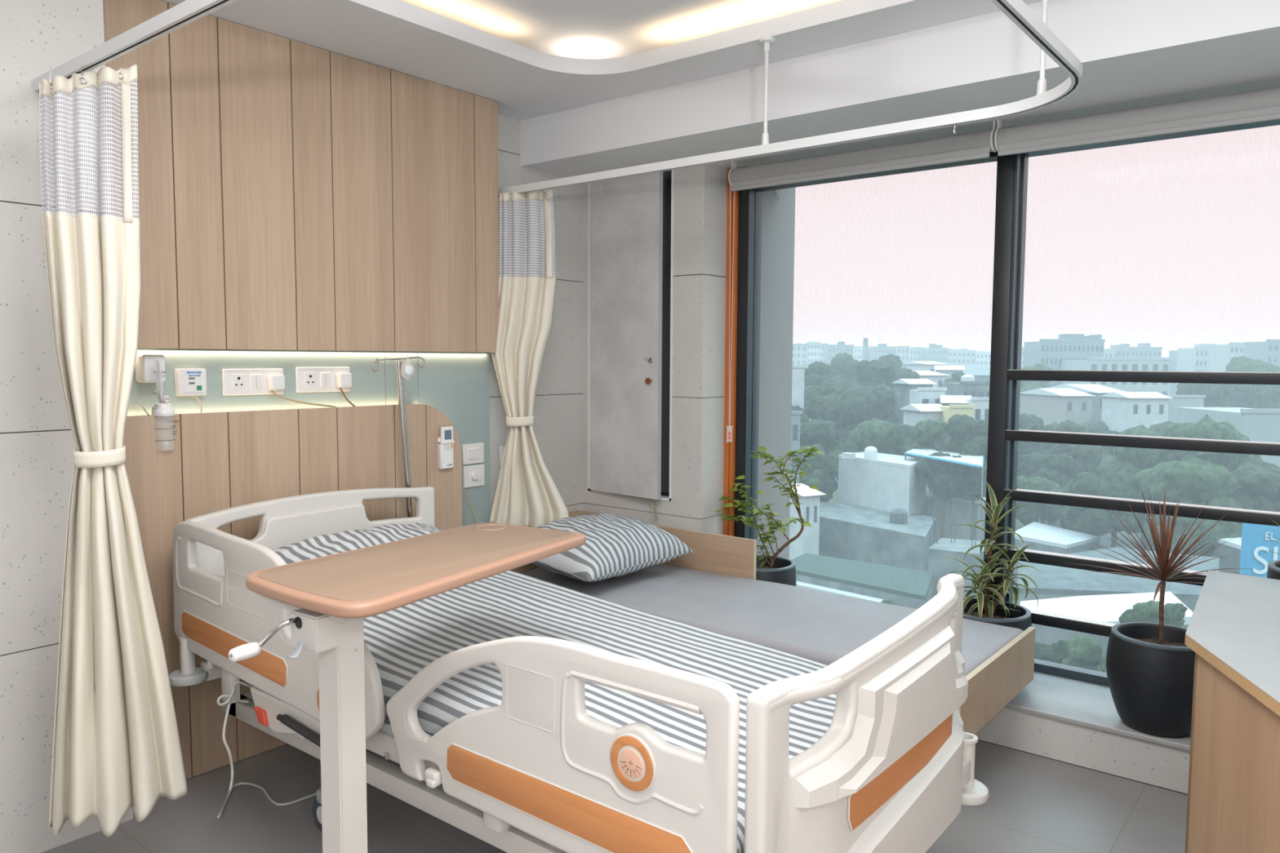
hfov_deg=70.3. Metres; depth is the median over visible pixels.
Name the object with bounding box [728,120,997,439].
roller blind
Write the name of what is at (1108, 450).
tree
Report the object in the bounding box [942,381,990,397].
house
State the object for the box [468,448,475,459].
rocker switch
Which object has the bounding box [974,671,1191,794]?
sill
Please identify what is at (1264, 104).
roller blind
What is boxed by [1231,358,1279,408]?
tree
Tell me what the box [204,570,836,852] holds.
mattress
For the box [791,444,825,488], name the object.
tree
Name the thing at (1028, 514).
tree
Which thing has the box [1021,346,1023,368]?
tower block
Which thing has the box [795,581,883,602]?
white lean to
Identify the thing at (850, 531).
building
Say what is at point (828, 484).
tree
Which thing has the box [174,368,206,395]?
box
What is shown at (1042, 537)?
roof
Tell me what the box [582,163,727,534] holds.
wall
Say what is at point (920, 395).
house
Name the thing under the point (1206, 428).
tree
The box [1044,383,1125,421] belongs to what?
shed
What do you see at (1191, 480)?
tree
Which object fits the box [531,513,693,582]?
pillow
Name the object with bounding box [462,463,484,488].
switch plate
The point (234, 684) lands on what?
cable
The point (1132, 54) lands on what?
beam
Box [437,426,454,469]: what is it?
remote control
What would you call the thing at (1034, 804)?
floor
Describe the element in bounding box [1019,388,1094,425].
house
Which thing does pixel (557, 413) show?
wall
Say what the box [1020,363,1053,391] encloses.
tree
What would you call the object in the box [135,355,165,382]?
outlet
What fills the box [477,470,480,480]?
rocker switch
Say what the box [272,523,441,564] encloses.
pillow
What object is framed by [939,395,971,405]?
canopy
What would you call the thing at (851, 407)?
tree
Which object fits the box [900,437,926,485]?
tree
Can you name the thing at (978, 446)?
tree
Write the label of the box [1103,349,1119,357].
tower block
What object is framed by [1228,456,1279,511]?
tree
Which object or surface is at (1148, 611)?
bush
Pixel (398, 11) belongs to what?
trim
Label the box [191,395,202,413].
cord
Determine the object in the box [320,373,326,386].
rocker switch
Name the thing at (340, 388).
power cord
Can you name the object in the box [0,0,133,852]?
wall
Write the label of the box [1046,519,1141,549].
warehouse
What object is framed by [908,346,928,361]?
tower block
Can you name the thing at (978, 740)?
trim
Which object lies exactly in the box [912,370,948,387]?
shed
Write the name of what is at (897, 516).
water tank
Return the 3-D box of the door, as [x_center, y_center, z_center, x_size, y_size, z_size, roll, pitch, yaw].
[-0.072,-0.472,4.778,0.570,1.690,0.142,4,5,39]
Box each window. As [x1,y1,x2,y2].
[734,126,1015,615]
[998,119,1279,686]
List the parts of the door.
knob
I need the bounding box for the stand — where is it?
[371,355,425,517]
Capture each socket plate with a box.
[222,368,284,395]
[295,367,351,392]
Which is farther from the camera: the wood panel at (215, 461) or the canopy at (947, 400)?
the canopy at (947, 400)
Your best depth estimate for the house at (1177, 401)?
140.24 m
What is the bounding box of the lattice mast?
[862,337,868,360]
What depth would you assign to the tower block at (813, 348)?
418.97 m
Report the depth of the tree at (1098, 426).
142.79 m
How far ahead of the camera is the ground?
112.41 m
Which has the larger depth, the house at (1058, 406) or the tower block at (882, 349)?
the tower block at (882, 349)
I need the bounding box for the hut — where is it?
[892,378,937,424]
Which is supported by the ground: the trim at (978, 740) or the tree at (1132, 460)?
the tree at (1132, 460)
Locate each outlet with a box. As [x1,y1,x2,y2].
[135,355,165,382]
[231,373,245,390]
[304,372,315,387]
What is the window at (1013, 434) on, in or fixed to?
on the sill
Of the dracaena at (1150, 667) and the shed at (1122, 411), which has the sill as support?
the dracaena at (1150, 667)
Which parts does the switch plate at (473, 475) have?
switch frame, dimmer knob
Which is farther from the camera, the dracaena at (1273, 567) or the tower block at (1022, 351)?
the tower block at (1022, 351)
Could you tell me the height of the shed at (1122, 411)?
14.829 m
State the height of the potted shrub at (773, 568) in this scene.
0.916 m
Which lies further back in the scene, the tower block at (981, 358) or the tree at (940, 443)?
the tower block at (981, 358)
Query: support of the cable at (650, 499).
hanging from the door
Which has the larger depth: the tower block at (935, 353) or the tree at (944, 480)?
the tower block at (935, 353)
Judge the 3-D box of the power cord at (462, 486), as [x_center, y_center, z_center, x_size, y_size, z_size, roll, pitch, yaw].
[-0.779,0.379,4.190,0.007,0.218,0.102,4,5,39]
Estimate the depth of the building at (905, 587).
65.60 m
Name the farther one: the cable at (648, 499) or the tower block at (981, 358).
the tower block at (981, 358)
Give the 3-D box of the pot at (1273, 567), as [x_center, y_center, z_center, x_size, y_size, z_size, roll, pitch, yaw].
[2.295,0.793,3.068,0.330,0.630,0.330,4,5,39]
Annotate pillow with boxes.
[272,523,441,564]
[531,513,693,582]
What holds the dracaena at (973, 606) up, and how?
on the sill
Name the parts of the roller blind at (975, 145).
bead chain, bead chain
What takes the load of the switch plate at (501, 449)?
attached to the wall at (557, 413)
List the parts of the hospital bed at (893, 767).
bumper post, rail, headboard, frame, rail, footboard, bumper post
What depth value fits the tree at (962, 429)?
86.84 m
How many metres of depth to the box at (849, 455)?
88.29 m
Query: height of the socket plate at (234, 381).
0.099 m
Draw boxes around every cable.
[217,681,253,818]
[217,686,248,706]
[218,782,315,815]
[648,498,653,519]
[649,498,657,519]
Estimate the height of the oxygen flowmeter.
0.312 m
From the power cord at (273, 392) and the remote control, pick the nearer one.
the power cord at (273, 392)
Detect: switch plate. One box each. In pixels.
[462,442,484,464]
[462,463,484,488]
[498,445,505,467]
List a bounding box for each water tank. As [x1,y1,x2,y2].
[864,446,877,460]
[889,508,907,524]
[960,374,974,381]
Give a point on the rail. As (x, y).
(187, 11)
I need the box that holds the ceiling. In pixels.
[160,0,1042,120]
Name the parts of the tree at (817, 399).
crown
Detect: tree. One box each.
[791,405,809,422]
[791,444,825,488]
[800,417,838,470]
[804,360,831,386]
[804,379,847,502]
[813,468,838,502]
[822,417,897,479]
[826,385,890,442]
[828,352,859,389]
[848,357,896,390]
[875,382,895,422]
[879,353,918,389]
[884,420,915,455]
[897,368,920,379]
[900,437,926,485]
[902,419,947,491]
[915,452,970,538]
[932,432,953,452]
[940,370,964,387]
[944,413,988,452]
[955,459,986,540]
[956,435,987,501]
[1015,475,1060,526]
[1017,413,1050,462]
[1017,451,1078,524]
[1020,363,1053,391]
[1044,422,1058,454]
[1044,480,1100,536]
[1048,419,1107,479]
[1066,464,1153,547]
[1082,420,1108,433]
[1097,424,1169,476]
[1100,426,1157,455]
[1132,453,1242,556]
[1149,420,1176,433]
[1159,413,1260,472]
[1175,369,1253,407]
[1225,355,1250,371]
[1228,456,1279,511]
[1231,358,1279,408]
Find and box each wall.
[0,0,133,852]
[488,114,583,514]
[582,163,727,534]
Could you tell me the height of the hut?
17.240 m
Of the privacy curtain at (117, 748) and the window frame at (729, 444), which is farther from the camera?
the window frame at (729, 444)
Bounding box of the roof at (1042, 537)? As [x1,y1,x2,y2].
[1013,521,1099,593]
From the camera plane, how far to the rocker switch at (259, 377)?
3.49 m
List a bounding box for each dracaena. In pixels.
[943,481,1040,631]
[1069,484,1257,737]
[1253,480,1279,579]
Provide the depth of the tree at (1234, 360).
180.59 m
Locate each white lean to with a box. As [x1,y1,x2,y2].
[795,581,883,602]
[900,404,942,486]
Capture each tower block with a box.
[792,342,807,364]
[806,341,821,363]
[819,343,828,361]
[823,341,853,361]
[853,346,862,361]
[868,343,896,361]
[895,346,909,362]
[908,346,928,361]
[922,343,946,363]
[946,348,957,365]
[956,348,975,365]
[974,351,991,368]
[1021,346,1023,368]
[1023,333,1105,386]
[1103,342,1162,357]
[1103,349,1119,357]
[1168,350,1177,395]
[1175,343,1215,395]
[1208,342,1244,371]
[1243,339,1279,366]
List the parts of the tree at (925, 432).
crown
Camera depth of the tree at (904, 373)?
163.95 m
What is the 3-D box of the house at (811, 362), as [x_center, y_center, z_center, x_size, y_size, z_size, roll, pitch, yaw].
[46.992,-7.264,236.185,13.631,19.165,14.299,4,5,39]
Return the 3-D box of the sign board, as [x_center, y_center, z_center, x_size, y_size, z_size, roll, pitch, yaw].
[19.852,10.211,28.998,1.860,14.559,0.359,0,4,0]
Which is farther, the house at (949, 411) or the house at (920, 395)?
the house at (920, 395)
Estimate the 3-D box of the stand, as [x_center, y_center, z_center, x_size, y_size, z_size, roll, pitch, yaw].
[-0.999,0.270,3.779,0.071,1.121,0.264,4,5,39]
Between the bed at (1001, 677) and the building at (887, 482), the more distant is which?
the building at (887, 482)
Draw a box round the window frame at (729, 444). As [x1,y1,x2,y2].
[723,167,738,536]
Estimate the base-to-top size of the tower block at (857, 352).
26.499 m
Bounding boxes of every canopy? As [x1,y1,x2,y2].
[904,448,984,521]
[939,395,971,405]
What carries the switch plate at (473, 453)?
attached to the panel at (455, 384)
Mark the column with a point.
(778, 218)
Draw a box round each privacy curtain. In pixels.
[39,63,187,836]
[488,189,568,527]
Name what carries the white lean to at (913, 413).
on the ground
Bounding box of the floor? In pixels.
[41,740,1187,852]
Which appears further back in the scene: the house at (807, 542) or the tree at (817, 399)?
the tree at (817, 399)
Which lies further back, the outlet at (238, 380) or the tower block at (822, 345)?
the tower block at (822, 345)
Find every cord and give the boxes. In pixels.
[131,401,150,415]
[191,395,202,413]
[271,390,337,407]
[339,387,355,406]
[462,486,476,524]
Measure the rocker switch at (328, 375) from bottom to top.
0.054 m
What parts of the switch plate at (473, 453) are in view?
switch frame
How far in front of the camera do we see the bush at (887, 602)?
40.02 m
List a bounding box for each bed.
[168,486,989,852]
[510,510,1035,734]
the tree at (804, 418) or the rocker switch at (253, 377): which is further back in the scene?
the tree at (804, 418)
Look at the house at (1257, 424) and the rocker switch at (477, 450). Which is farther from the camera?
the house at (1257, 424)
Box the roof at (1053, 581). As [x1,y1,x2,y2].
[1017,546,1218,612]
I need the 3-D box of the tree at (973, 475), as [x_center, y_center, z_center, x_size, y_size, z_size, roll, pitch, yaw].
[30.929,8.222,84.316,3.944,10.497,4.391,4,5,39]
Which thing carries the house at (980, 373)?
on the ground
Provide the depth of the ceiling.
3.53 m
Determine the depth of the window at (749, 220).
4.50 m
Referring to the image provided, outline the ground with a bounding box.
[819,476,1047,603]
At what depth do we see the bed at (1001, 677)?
3.49 m
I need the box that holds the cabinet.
[1184,570,1279,852]
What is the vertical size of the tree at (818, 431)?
13.217 m
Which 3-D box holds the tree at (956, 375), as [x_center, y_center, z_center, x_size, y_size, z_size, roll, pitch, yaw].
[59.143,-1.609,170.549,5.948,17.685,5.026,4,5,39]
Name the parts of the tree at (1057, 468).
crown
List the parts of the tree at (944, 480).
crown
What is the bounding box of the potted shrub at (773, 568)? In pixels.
[715,446,822,586]
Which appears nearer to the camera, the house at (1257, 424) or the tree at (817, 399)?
the house at (1257, 424)
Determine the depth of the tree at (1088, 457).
97.16 m
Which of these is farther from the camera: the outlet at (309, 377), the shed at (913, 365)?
the shed at (913, 365)
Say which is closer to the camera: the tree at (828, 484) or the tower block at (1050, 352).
the tree at (828, 484)
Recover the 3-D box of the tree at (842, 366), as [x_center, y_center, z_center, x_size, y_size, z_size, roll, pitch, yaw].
[42.842,-4.920,190.601,8.297,21.184,9.359,4,5,39]
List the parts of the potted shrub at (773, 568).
stem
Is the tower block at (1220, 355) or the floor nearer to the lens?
the floor
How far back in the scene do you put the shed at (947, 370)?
190.47 m
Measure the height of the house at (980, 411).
15.401 m
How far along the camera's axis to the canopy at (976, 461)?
82.44 m
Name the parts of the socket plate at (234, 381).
switch frame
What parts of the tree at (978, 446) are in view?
crown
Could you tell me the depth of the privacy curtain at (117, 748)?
2.49 m
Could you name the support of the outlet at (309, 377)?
attached to the socket plate at (308, 380)
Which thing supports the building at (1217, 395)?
on the ground
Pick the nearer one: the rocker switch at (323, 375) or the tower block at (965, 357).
the rocker switch at (323, 375)
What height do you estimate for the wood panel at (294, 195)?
1.158 m
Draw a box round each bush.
[880,599,902,606]
[1034,640,1065,664]
[1060,634,1106,685]
[1118,600,1164,623]
[1164,603,1187,626]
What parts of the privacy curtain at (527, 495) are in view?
edge trim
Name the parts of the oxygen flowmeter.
control knob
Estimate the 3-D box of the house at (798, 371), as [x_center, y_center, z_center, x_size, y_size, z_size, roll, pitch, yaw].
[17.762,2.052,109.404,7.087,18.969,7.937,4,5,39]
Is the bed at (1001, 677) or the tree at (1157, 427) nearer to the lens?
the bed at (1001, 677)
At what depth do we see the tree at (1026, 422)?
107.31 m
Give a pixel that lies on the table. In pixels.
(329, 597)
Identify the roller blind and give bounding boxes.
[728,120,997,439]
[994,86,1279,155]
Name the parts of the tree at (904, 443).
crown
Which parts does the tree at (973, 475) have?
crown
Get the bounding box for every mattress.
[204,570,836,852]
[517,564,1023,676]
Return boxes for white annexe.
[924,486,986,542]
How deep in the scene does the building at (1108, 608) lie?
34.52 m
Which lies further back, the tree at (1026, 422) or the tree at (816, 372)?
the tree at (816, 372)
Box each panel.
[102,0,498,352]
[123,404,462,779]
[126,348,490,526]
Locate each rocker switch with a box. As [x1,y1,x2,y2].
[250,374,256,388]
[256,374,262,388]
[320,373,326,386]
[325,373,331,386]
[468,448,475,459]
[475,448,479,458]
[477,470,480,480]
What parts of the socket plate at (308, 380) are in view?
switch frame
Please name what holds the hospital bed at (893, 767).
on the floor
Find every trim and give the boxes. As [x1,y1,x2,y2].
[331,0,938,78]
[977,739,1187,795]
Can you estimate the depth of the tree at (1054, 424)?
126.66 m
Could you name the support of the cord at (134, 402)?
attached to the panel at (455, 384)
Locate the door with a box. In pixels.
[587,169,673,501]
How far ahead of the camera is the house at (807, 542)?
79.07 m
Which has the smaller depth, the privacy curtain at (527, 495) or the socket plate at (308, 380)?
the socket plate at (308, 380)
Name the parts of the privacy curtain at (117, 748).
edge trim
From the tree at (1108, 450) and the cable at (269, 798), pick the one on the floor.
the cable at (269, 798)
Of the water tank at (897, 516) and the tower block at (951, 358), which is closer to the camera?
the water tank at (897, 516)
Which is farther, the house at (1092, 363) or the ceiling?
the house at (1092, 363)
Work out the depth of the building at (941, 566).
67.42 m
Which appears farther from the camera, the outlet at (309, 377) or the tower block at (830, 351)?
the tower block at (830, 351)
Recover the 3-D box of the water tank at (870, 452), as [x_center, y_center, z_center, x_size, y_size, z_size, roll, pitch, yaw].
[22.500,2.616,88.630,1.240,1.350,1.240,4,5,39]
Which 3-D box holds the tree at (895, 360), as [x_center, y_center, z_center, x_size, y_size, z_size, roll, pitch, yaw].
[47.465,-3.265,170.670,8.379,20.862,7.812,4,5,39]
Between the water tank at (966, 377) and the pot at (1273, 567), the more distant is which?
the water tank at (966, 377)
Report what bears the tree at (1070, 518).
on the ground
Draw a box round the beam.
[520,0,1279,178]
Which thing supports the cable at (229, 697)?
hanging from the hospital bed at (893, 767)
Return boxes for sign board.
[1239,522,1279,577]
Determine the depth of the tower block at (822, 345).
429.01 m
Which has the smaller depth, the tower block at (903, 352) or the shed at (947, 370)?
the shed at (947, 370)
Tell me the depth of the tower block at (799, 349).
419.07 m
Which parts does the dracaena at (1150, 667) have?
stem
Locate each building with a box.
[791,553,933,608]
[818,502,936,571]
[837,451,926,515]
[928,500,984,597]
[1019,591,1193,687]
[1140,516,1241,574]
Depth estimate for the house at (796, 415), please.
88.38 m
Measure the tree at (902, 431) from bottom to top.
12.850 m
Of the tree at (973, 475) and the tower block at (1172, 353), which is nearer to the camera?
the tree at (973, 475)
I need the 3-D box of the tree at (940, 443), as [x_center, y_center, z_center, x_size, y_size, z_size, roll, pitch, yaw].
[30.798,6.536,90.229,4.457,12.989,4.481,4,5,39]
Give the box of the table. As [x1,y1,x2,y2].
[228,522,586,852]
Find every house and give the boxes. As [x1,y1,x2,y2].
[789,483,826,559]
[790,410,802,484]
[791,364,806,409]
[802,361,831,420]
[909,387,946,405]
[939,404,975,423]
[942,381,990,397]
[963,365,990,381]
[965,396,989,423]
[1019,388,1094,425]
[1061,356,1172,395]
[1166,395,1205,422]
[1176,407,1279,466]
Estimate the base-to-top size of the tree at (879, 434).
13.242 m
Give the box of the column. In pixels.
[756,186,795,559]
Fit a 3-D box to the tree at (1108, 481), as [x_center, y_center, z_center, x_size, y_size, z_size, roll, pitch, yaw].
[39.160,8.764,75.413,7.091,10.826,6.057,4,5,39]
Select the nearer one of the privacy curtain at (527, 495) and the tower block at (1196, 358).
the privacy curtain at (527, 495)
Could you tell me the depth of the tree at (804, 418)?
103.58 m
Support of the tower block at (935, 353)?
on the ground
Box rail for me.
[33,0,1082,196]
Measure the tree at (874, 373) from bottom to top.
20.071 m
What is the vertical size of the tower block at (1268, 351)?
25.831 m
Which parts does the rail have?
drop rod, drop rod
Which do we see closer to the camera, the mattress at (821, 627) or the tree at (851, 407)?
the mattress at (821, 627)
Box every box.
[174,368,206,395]
[841,452,855,459]
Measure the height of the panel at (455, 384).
1.600 m
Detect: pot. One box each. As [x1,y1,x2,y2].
[755,555,796,586]
[963,597,1031,631]
[1106,622,1195,737]
[1266,560,1279,579]
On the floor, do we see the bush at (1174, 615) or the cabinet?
the cabinet
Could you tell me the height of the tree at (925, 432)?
13.682 m
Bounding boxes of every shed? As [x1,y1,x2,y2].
[901,360,951,372]
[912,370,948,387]
[933,365,964,378]
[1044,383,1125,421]
[1100,391,1172,432]
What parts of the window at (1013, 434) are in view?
safety rail, safety rail, safety rail, safety rail, safety rail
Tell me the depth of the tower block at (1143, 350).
329.26 m
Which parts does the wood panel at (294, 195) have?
panel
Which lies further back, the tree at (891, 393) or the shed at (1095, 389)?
the shed at (1095, 389)
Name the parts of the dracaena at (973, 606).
stem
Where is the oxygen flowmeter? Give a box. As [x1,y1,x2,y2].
[151,360,178,445]

